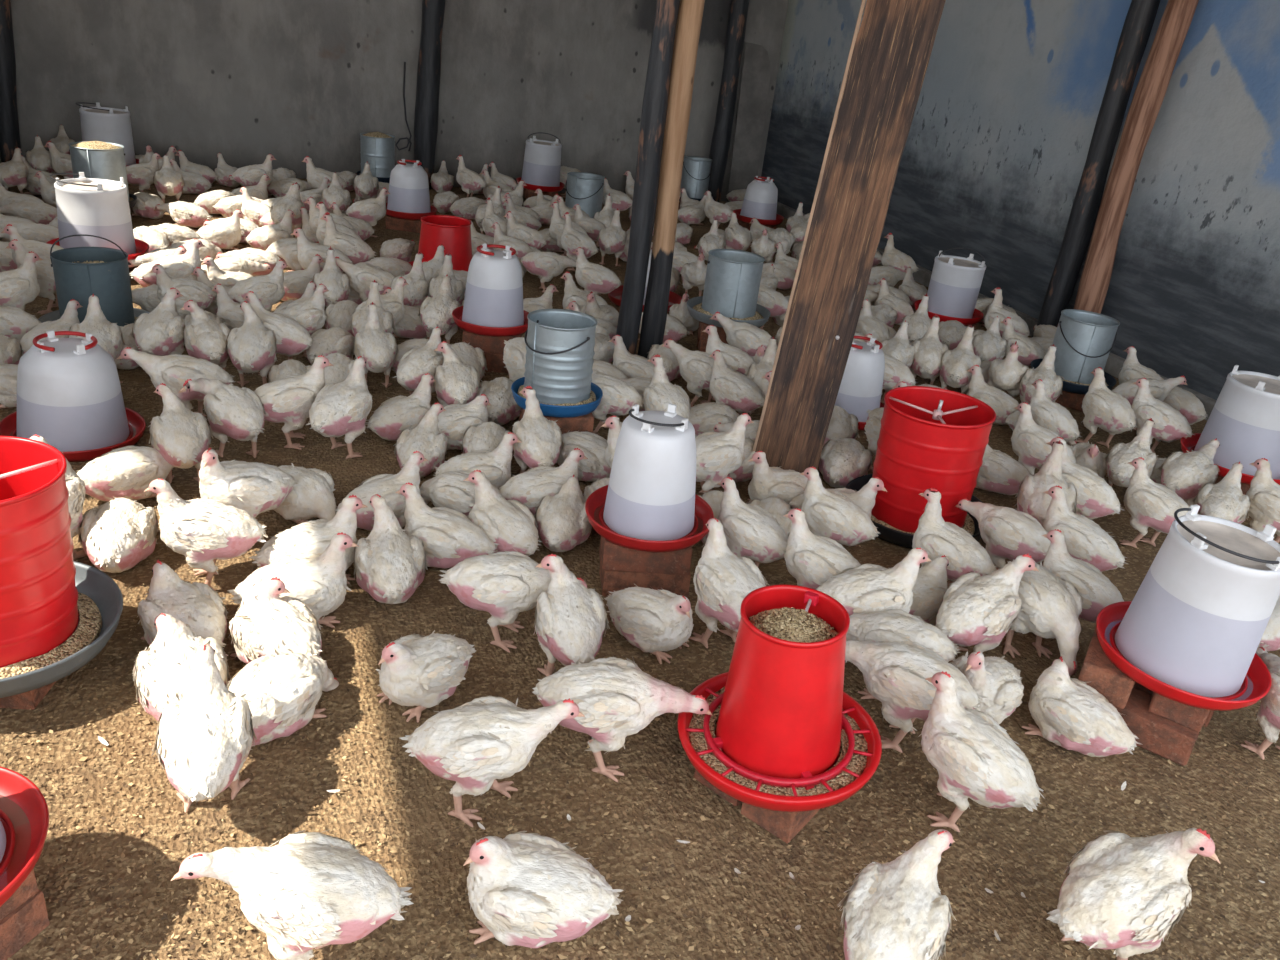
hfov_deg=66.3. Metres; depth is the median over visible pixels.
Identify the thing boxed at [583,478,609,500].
chicken
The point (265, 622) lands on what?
chicken
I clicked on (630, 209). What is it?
chicken
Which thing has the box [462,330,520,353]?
brick
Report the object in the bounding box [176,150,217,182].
chicken
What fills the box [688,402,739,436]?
chicken
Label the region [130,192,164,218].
chicken
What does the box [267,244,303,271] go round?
chicken
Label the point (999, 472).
chicken
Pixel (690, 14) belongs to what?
pole
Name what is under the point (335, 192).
chicken
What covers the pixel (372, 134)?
feed
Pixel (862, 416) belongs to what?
tray
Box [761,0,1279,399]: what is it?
wall
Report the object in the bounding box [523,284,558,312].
chicken
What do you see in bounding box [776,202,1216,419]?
trim
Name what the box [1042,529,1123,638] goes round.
chicken
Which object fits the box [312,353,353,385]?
chicken
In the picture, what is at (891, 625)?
chicken
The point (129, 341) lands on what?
chicken
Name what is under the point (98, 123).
poultry drinker
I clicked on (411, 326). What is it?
chicken
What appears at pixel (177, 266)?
chicken
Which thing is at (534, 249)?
chicken
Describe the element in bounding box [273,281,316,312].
chicken
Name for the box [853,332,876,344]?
chicken
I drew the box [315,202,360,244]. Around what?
chicken
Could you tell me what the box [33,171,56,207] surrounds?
chicken
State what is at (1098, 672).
brick
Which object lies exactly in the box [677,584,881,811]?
pet feeder
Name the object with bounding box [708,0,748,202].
pole
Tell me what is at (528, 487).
chicken
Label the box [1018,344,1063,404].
chicken
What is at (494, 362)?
brick
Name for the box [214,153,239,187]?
chicken
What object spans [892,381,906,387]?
chicken
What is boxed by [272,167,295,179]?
chicken
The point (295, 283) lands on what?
chicken
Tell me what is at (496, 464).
chicken
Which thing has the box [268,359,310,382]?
chicken
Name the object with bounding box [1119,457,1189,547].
chicken
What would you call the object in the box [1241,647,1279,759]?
chicken
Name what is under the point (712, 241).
chicken
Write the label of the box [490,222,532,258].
chicken
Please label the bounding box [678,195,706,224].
chicken
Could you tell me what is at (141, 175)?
chicken
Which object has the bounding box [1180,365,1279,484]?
poultry drinker
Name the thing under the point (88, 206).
poultry drinker
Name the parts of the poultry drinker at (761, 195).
tank, handle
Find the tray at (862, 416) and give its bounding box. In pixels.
[858,402,883,429]
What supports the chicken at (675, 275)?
on the floor
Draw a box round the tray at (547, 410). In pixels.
[511,377,602,417]
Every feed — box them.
[0,592,101,678]
[71,141,121,148]
[72,261,104,262]
[363,132,392,137]
[517,385,595,405]
[689,687,867,795]
[693,303,762,319]
[749,607,838,642]
[871,514,974,534]
[1063,379,1108,385]
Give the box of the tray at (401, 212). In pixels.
[386,202,436,219]
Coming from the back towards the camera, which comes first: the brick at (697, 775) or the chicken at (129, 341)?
the chicken at (129, 341)
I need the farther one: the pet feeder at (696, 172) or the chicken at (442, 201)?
the pet feeder at (696, 172)
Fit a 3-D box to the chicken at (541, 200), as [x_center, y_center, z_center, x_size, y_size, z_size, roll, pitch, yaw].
[-0.584,-1.804,6.435,0.250,0.189,0.155,13,26,12]
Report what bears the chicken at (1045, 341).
on the floor
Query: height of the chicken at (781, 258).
0.193 m
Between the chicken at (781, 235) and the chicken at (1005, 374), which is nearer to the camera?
the chicken at (1005, 374)
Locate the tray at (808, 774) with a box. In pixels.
[677,672,881,811]
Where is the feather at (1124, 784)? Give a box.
[1121,781,1126,789]
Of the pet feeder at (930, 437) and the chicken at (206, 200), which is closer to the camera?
the pet feeder at (930, 437)
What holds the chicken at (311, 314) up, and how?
on the floor
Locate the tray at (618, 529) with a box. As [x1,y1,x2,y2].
[585,485,713,551]
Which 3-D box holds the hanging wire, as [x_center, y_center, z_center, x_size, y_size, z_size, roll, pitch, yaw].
[-1.642,-2.590,6.811,0.114,0.585,0.012,-3,27,-20]
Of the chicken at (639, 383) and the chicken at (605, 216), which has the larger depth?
the chicken at (605, 216)
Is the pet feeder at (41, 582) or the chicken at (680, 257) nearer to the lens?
the pet feeder at (41, 582)
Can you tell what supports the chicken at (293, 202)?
on the floor
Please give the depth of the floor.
1.80 m
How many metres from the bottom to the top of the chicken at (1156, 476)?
0.170 m
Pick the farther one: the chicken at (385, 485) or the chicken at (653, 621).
the chicken at (385, 485)
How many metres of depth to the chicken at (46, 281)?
3.71 m
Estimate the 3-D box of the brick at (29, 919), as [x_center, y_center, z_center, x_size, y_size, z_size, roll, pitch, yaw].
[-0.950,0.648,1.348,0.106,0.075,0.216,15,27,17]
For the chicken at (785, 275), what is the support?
on the floor
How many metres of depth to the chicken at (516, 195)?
6.50 m
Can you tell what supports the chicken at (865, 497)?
on the floor
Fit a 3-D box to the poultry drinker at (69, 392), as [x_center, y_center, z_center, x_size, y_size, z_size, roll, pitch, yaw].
[-1.631,-0.256,2.795,0.374,0.318,0.374,1,26,-13]
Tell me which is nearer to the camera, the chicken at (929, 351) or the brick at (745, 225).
the chicken at (929, 351)
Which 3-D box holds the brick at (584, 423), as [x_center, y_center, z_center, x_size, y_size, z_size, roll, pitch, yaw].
[-0.261,-0.184,3.093,0.218,0.074,0.107,1,26,-12]
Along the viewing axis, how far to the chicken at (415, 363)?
3.26 m
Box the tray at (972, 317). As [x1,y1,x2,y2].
[914,299,982,324]
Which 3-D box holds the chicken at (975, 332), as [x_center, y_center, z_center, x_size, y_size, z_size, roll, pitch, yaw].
[1.608,-0.651,4.661,0.158,0.124,0.325,11,26,8]
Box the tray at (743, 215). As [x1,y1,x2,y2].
[733,209,783,224]
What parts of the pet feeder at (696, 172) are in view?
handle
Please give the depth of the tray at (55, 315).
3.67 m
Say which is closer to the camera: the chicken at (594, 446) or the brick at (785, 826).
the brick at (785, 826)
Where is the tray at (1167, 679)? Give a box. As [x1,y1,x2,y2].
[1096,601,1271,710]
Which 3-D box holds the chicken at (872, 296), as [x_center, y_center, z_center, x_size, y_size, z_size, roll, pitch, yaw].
[1.142,-0.955,5.167,0.350,0.133,0.168,3,26,-8]
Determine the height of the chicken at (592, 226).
0.261 m
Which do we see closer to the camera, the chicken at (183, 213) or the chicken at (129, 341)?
the chicken at (129, 341)
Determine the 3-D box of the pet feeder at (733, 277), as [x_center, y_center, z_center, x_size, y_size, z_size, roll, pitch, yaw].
[0.392,-0.822,4.187,0.364,0.275,0.364,0,26,-14]
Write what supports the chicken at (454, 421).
on the floor
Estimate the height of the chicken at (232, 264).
0.131 m
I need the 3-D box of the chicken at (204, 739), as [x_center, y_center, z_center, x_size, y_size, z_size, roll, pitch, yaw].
[-0.715,0.440,1.616,0.192,0.264,0.189,18,28,22]
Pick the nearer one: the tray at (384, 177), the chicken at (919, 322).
the chicken at (919, 322)
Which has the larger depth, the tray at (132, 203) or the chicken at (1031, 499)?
the tray at (132, 203)
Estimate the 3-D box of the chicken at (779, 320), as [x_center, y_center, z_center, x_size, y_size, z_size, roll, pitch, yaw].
[0.725,-0.816,4.821,0.163,0.169,0.301,15,26,16]
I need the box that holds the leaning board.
[726,42,769,202]
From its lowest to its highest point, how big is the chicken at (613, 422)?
0.270 m
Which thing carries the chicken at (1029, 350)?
on the floor
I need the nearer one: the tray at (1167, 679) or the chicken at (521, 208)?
the tray at (1167, 679)
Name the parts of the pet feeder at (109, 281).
handle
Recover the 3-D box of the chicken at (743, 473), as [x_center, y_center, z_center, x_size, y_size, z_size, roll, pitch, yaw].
[0.312,-0.050,3.114,0.159,0.166,0.297,25,31,33]
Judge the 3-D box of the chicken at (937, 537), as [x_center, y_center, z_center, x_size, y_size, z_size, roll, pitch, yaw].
[0.800,0.183,2.511,0.163,0.293,0.221,-5,28,-24]
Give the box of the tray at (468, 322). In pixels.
[452,305,528,336]
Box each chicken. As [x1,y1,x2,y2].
[0,147,28,193]
[0,182,43,215]
[0,201,56,224]
[0,213,34,241]
[0,222,58,242]
[0,241,17,271]
[0,251,42,310]
[0,305,40,339]
[0,332,22,364]
[0,363,17,407]
[1,224,63,262]
[5,239,58,313]
[19,299,82,355]
[21,155,60,194]
[25,135,54,173]
[29,434,86,559]
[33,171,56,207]
[44,141,72,178]
[47,216,57,227]
[48,125,74,154]
[68,294,124,382]
[77,446,173,501]
[78,497,158,572]
[117,323,138,369]
[117,347,235,415]
[126,153,162,191]
[128,248,202,266]
[129,246,186,287]
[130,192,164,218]
[131,284,159,311]
[131,288,185,355]
[132,613,231,720]
[133,226,169,252]
[137,238,205,284]
[137,559,227,645]
[139,145,162,189]
[144,479,267,589]
[148,383,212,483]
[149,223,203,244]
[149,264,216,316]
[151,644,256,812]
[153,155,184,202]
[154,201,210,227]
[166,146,177,160]
[167,239,223,261]
[170,159,211,194]
[171,829,413,959]
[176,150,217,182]
[178,378,264,457]
[180,300,229,370]
[183,310,224,324]
[190,267,231,314]
[193,190,242,213]
[196,209,244,249]
[199,448,299,519]
[201,256,252,286]
[201,256,272,276]
[202,217,258,242]
[212,283,244,329]
[213,195,263,218]
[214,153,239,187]
[215,248,280,275]
[225,300,277,386]
[227,175,276,194]
[228,260,289,310]
[228,532,358,627]
[228,653,338,745]
[229,576,321,663]
[232,154,275,186]
[232,174,270,199]
[239,187,270,226]
[242,291,317,374]
[245,210,295,250]
[248,495,367,583]
[254,355,332,449]
[260,200,302,231]
[261,184,299,206]
[266,237,319,263]
[267,178,312,196]
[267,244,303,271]
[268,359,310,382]
[269,182,304,237]
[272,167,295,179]
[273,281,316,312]
[273,464,336,524]
[278,283,328,356]
[281,254,324,300]
[291,228,353,272]
[300,178,330,210]
[300,207,317,242]
[302,156,347,188]
[304,197,354,233]
[306,327,354,363]
[306,356,372,458]
[312,246,351,308]
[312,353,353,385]
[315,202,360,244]
[320,172,351,214]
[320,212,375,264]
[325,300,358,335]
[329,202,373,240]
[334,451,427,530]
[335,257,394,301]
[337,171,356,190]
[337,266,361,304]
[344,188,389,237]
[349,280,394,336]
[351,277,408,332]
[352,162,378,200]
[353,181,388,202]
[353,302,398,387]
[353,494,427,603]
[355,262,382,270]
[365,373,434,440]
[366,257,411,277]
[376,630,475,721]
[380,238,414,261]
[381,287,426,338]
[390,252,428,308]
[391,338,450,372]
[392,326,443,406]
[393,402,447,477]
[396,482,498,568]
[400,694,584,827]
[418,275,459,343]
[420,471,504,516]
[422,244,444,281]
[426,270,467,298]
[427,252,464,305]
[430,160,453,192]
[432,341,481,406]
[433,191,458,212]
[433,432,521,489]
[438,394,490,449]
[439,548,586,652]
[442,342,487,378]
[449,197,486,219]
[456,155,486,197]
[460,422,512,453]
[463,470,541,555]
[463,831,622,947]
[469,219,493,256]
[470,164,487,193]
[475,186,504,233]
[475,377,520,425]
[480,170,512,200]
[482,197,507,236]
[489,162,517,189]
[490,180,526,211]
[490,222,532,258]
[498,448,587,515]
[502,193,540,219]
[503,211,545,249]
[503,337,526,381]
[504,197,541,229]
[512,386,564,473]
[518,258,526,277]
[520,251,576,291]
[523,195,564,207]
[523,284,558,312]
[530,246,540,251]
[531,194,558,224]
[532,656,712,781]
[533,554,609,676]
[534,189,550,204]
[535,475,591,551]
[538,218,564,251]
[549,202,587,256]
[555,196,590,221]
[557,431,610,481]
[560,166,580,197]
[560,271,607,310]
[561,212,597,270]
[565,301,616,338]
[572,204,605,240]
[573,247,620,295]
[581,291,618,327]
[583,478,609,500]
[592,359,627,378]
[592,373,643,434]
[593,333,614,362]
[594,193,613,246]
[596,209,626,266]
[601,416,621,467]
[602,178,632,211]
[604,585,693,663]
[608,334,654,378]
[619,240,652,261]
[620,377,650,412]
[623,171,634,199]
[628,206,631,219]
[638,312,689,342]
[643,354,690,420]
[647,343,680,381]
[662,338,732,406]
[669,292,698,334]
[670,268,679,291]
[672,246,697,273]
[675,223,692,244]
[675,242,686,250]
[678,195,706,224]
[680,188,699,207]
[680,253,706,295]
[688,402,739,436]
[689,518,768,647]
[694,229,725,248]
[695,413,752,492]
[697,218,724,260]
[698,490,723,543]
[702,325,756,400]
[703,190,732,228]
[709,350,764,414]
[710,311,777,356]
[714,420,759,440]
[717,477,787,566]
[724,201,742,219]
[725,211,751,250]
[726,189,745,201]
[727,438,754,482]
[746,451,807,507]
[747,336,776,414]
[749,218,774,241]
[749,496,791,536]
[750,229,776,262]
[752,345,764,363]
[757,284,788,329]
[760,264,777,290]
[761,371,771,396]
[762,262,795,289]
[768,228,794,262]
[773,296,789,325]
[774,242,798,272]
[775,326,782,345]
[784,508,860,588]
[786,202,806,231]
[789,477,886,546]
[790,218,808,245]
[790,241,802,259]
[800,466,879,545]
[815,548,930,615]
[819,438,872,487]
[823,406,859,447]
[838,829,956,959]
[845,640,987,752]
[846,609,959,699]
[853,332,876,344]
[855,299,889,344]
[860,334,916,402]
[861,305,896,339]
[864,407,883,471]
[865,289,877,301]
[867,284,912,305]
[868,266,913,286]
[870,304,897,327]
[872,250,881,266]
[875,278,913,324]
[881,233,918,272]
[881,320,914,367]
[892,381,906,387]
[898,293,931,342]
[899,267,927,309]
[908,384,947,389]
[909,315,948,384]
[909,555,948,625]
[912,488,996,587]
[918,671,1043,831]
[936,554,1038,652]
[938,320,965,349]
[940,324,981,393]
[950,651,1023,723]
[955,498,1050,570]
[965,361,991,393]
[967,365,1018,424]
[972,316,1006,360]
[973,329,985,337]
[975,298,993,322]
[975,444,1029,494]
[981,303,1016,325]
[984,287,1029,337]
[986,341,1028,397]
[1000,317,1045,366]
[1003,559,1083,676]
[1004,410,1076,444]
[1011,402,1076,474]
[1015,440,1077,525]
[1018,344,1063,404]
[1022,656,1140,756]
[1030,379,1081,441]
[1031,336,1053,352]
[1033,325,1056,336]
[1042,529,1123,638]
[1043,486,1127,571]
[1046,437,1124,518]
[1047,828,1219,959]
[1069,441,1106,478]
[1075,367,1137,447]
[1104,418,1158,486]
[1112,375,1186,429]
[1118,346,1171,396]
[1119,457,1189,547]
[1131,378,1194,453]
[1150,458,1166,483]
[1158,438,1219,505]
[1163,386,1208,424]
[1192,462,1251,523]
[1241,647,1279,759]
[1246,458,1279,542]
[1258,595,1279,650]
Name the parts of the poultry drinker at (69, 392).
handle, tank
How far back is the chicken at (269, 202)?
5.52 m
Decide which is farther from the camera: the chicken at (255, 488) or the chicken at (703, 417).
the chicken at (703, 417)
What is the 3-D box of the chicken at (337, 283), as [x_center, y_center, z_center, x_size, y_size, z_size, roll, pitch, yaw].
[-1.262,-0.793,4.023,0.160,0.291,0.223,-18,35,-42]
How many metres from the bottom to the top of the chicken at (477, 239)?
0.194 m
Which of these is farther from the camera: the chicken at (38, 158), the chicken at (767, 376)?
the chicken at (38, 158)
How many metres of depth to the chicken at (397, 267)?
4.57 m
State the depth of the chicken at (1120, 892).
1.48 m
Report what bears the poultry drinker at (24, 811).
on the brick at (28, 888)
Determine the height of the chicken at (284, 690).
0.176 m
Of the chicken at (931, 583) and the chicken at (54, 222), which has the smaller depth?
the chicken at (931, 583)
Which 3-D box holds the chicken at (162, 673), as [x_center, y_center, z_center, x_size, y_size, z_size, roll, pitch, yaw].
[-0.857,0.369,1.840,0.175,0.170,0.260,-8,29,-29]
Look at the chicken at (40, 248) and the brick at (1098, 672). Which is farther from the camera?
the chicken at (40, 248)
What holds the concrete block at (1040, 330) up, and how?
on the floor
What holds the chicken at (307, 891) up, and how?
on the floor
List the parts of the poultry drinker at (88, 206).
handle, lid, tank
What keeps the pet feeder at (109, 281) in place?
on the floor
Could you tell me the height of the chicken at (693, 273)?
0.269 m
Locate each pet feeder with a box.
[0,436,122,697]
[38,234,150,326]
[68,141,136,207]
[357,133,394,182]
[408,215,471,271]
[511,309,602,417]
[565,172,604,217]
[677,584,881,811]
[679,156,712,201]
[687,249,770,327]
[846,386,995,548]
[1030,309,1119,393]
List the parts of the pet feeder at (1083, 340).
handle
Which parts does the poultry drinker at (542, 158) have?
tank, lid, handle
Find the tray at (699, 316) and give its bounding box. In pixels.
[687,296,770,327]
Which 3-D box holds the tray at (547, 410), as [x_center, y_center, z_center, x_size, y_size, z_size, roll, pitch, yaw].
[-0.265,-0.265,3.117,0.290,0.049,0.290,-12,31,-34]
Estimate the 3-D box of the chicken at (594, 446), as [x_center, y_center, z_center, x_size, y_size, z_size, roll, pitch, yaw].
[-0.177,-0.057,2.995,0.317,0.180,0.174,14,26,15]
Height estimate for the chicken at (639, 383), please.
0.126 m
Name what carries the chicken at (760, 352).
on the floor
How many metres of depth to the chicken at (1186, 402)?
4.04 m
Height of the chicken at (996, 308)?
0.306 m
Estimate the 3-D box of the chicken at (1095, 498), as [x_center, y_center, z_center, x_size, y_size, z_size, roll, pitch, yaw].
[1.326,0.034,2.964,0.271,0.285,0.170,27,32,36]
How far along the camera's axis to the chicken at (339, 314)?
3.83 m
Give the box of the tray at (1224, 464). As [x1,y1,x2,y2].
[1180,433,1279,484]
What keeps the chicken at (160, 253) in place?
on the floor
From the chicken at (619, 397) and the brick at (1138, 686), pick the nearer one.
the brick at (1138, 686)
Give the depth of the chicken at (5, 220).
4.53 m
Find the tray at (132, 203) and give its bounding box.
[129,193,136,207]
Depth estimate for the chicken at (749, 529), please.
2.46 m
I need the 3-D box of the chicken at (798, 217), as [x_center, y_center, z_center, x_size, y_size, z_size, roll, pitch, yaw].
[1.040,-1.696,6.517,0.156,0.279,0.206,26,32,35]
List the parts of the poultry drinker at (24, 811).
tank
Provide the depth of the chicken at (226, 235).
4.86 m
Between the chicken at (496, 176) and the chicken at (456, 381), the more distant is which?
the chicken at (496, 176)
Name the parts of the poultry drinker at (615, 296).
tank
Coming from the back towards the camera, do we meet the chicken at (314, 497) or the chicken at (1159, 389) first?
the chicken at (1159, 389)
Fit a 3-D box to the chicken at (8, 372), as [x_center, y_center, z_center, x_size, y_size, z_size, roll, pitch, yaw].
[-1.927,-0.278,3.009,0.288,0.170,0.158,-4,28,-23]
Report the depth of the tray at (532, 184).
6.97 m
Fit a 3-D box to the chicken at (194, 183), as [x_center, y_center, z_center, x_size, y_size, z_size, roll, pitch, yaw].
[-2.731,-1.840,5.954,0.254,0.192,0.157,1,26,-11]
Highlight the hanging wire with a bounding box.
[395,62,411,150]
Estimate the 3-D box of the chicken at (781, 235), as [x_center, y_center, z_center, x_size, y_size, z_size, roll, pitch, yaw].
[0.863,-1.427,5.987,0.168,0.212,0.281,-7,29,-27]
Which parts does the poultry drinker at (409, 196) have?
tank, handle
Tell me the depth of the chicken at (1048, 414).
3.49 m
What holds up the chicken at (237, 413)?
on the floor
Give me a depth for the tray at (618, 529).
2.36 m
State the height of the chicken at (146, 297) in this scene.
0.144 m
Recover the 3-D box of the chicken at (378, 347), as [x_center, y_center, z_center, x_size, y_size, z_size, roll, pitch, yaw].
[-0.925,-0.458,3.417,0.160,0.285,0.216,9,25,5]
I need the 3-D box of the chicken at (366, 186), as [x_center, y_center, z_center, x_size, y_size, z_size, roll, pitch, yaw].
[-1.702,-1.824,6.086,0.162,0.274,0.255,2,26,-11]
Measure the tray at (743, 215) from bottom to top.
0.044 m
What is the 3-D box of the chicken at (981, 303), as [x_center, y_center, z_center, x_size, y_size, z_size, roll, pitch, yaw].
[1.863,-0.898,5.281,0.302,0.173,0.163,3,26,-9]
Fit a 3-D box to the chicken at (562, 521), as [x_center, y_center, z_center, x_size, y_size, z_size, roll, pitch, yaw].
[-0.208,0.094,2.591,0.172,0.162,0.209,25,31,33]
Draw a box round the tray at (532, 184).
[516,177,564,191]
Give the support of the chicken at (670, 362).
on the floor
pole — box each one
[0,0,20,161]
[413,0,445,189]
[612,0,679,361]
[638,0,704,357]
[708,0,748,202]
[1032,0,1159,336]
[1074,0,1198,313]
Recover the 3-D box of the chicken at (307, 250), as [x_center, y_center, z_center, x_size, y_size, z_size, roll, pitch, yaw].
[-1.417,-0.983,4.391,0.248,0.281,0.170,-13,32,-36]
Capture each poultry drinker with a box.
[0,330,145,461]
[0,766,48,906]
[46,172,149,259]
[76,102,138,165]
[386,159,436,219]
[452,243,528,336]
[516,132,564,191]
[585,403,713,551]
[608,249,681,311]
[733,176,783,224]
[835,336,884,429]
[914,248,985,324]
[1096,504,1279,710]
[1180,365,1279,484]
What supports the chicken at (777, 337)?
on the floor
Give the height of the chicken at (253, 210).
0.196 m
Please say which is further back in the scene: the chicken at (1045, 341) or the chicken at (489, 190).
the chicken at (489, 190)
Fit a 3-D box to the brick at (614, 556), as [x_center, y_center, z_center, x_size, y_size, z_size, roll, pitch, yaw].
[0.016,0.171,2.421,0.216,0.075,0.106,5,25,-5]
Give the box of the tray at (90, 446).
[0,407,145,461]
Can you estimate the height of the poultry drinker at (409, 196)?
0.308 m
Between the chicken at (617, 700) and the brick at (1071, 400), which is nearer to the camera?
the chicken at (617, 700)
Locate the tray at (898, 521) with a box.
[846,474,982,548]
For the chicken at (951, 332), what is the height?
0.132 m
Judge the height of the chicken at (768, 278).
0.167 m
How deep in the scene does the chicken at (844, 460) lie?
3.10 m
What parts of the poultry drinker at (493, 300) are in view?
tank, handle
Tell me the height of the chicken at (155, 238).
0.176 m
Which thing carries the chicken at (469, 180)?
on the floor
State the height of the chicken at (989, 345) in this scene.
0.267 m
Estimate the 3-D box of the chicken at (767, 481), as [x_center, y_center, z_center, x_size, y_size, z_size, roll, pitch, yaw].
[0.428,-0.004,2.924,0.181,0.193,0.199,20,28,25]
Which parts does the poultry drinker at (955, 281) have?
tank, lid, handle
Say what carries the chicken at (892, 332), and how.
on the floor
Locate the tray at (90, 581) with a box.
[0,561,122,697]
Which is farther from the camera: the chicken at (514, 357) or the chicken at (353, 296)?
the chicken at (353, 296)
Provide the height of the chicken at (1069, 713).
0.163 m
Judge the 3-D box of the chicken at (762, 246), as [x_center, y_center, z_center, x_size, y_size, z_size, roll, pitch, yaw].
[0.727,-1.361,5.755,0.189,0.262,0.182,-10,30,-32]
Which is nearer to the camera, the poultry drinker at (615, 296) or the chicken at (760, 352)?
the chicken at (760, 352)
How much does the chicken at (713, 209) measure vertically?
0.263 m
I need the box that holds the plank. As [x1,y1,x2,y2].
[745,0,945,484]
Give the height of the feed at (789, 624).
0.096 m
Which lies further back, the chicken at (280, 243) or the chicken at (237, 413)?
the chicken at (280, 243)
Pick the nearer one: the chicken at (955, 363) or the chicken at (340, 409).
the chicken at (340, 409)
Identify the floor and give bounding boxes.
[0,172,1279,959]
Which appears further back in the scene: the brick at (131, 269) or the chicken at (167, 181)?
the chicken at (167, 181)
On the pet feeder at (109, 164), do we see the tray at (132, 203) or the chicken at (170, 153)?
the tray at (132, 203)
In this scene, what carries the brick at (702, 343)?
on the floor
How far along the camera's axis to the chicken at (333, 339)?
3.54 m
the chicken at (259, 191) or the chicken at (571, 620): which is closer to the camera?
the chicken at (571, 620)
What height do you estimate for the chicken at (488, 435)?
0.173 m
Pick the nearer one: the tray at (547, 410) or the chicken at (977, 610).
the chicken at (977, 610)
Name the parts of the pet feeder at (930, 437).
hanger rod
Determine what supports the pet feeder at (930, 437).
on the floor
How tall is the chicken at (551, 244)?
0.204 m
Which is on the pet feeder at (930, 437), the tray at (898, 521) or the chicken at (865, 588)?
the tray at (898, 521)
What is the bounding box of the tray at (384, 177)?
[357,171,389,182]
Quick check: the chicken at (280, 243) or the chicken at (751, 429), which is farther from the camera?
the chicken at (280, 243)
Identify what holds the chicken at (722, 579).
on the floor
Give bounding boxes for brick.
[0,681,55,709]
[0,868,37,920]
[0,889,49,959]
[129,266,138,272]
[385,215,420,232]
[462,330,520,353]
[484,353,507,372]
[521,409,593,434]
[525,189,557,198]
[599,536,602,561]
[599,552,690,597]
[602,538,692,575]
[693,769,741,805]
[698,339,727,351]
[699,322,727,342]
[741,802,819,843]
[742,222,776,230]
[1055,390,1085,411]
[1078,626,1134,708]
[1113,688,1198,765]
[1133,681,1214,726]
[1148,692,1209,731]
[1214,475,1249,494]
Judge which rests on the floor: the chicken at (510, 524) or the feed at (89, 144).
the chicken at (510, 524)
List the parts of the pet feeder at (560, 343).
handle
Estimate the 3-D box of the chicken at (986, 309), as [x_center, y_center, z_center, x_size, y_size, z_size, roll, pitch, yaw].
[1.883,-0.865,5.171,0.167,0.132,0.347,-1,27,-17]
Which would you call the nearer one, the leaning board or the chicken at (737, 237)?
the chicken at (737, 237)
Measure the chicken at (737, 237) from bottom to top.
0.281 m
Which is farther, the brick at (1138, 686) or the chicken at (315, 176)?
the chicken at (315, 176)
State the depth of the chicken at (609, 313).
4.21 m
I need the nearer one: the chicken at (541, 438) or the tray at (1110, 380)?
the chicken at (541, 438)
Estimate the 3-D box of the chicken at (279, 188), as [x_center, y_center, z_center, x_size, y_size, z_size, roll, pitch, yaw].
[-2.170,-1.826,6.143,0.336,0.128,0.164,-5,28,-24]
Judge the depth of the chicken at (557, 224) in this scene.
5.45 m
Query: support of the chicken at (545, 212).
on the floor
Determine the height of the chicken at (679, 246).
0.172 m
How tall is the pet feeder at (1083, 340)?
0.290 m
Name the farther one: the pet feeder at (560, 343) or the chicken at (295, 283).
the chicken at (295, 283)
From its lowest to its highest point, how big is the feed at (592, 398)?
0.037 m
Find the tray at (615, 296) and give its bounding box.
[608,285,681,311]
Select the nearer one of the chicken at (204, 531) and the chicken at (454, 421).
the chicken at (204, 531)
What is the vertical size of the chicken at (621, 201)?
0.269 m
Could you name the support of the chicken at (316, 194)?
on the floor
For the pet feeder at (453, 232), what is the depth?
4.69 m
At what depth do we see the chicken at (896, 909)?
1.41 m
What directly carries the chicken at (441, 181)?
on the floor
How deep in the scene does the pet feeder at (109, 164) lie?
4.97 m
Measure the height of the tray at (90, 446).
0.059 m
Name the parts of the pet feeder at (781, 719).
hanger rod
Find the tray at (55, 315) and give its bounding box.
[38,308,150,322]
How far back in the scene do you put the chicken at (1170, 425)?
3.62 m
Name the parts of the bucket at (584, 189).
handle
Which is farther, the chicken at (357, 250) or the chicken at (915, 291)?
the chicken at (915, 291)
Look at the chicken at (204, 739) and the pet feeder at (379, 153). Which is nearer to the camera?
the chicken at (204, 739)
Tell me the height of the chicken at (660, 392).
0.285 m
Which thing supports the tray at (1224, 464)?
on the poultry drinker at (1244, 418)
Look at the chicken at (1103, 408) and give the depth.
3.65 m
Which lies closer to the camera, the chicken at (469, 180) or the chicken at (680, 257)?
the chicken at (680, 257)
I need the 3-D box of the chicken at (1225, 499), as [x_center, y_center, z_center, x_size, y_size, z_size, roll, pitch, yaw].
[1.769,0.088,2.993,0.229,0.263,0.160,-6,28,-26]
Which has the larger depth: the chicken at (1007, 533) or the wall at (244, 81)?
the wall at (244, 81)
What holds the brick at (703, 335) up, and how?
on the brick at (702, 343)
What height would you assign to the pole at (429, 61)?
2.566 m
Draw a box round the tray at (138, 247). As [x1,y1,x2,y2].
[46,238,149,259]
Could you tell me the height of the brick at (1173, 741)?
0.074 m
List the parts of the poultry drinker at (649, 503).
tank, handle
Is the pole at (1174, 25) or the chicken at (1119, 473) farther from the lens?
the pole at (1174, 25)
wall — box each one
[11,0,788,201]
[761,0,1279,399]
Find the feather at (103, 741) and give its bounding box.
[98,736,108,745]
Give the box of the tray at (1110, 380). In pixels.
[1030,359,1115,393]
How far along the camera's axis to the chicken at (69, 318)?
3.34 m
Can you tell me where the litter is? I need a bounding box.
[0,334,1279,959]
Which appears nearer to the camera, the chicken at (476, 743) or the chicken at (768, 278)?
the chicken at (476, 743)
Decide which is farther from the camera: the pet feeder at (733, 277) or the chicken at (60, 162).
the chicken at (60, 162)
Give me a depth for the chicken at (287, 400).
2.89 m
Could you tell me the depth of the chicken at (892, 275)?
5.64 m

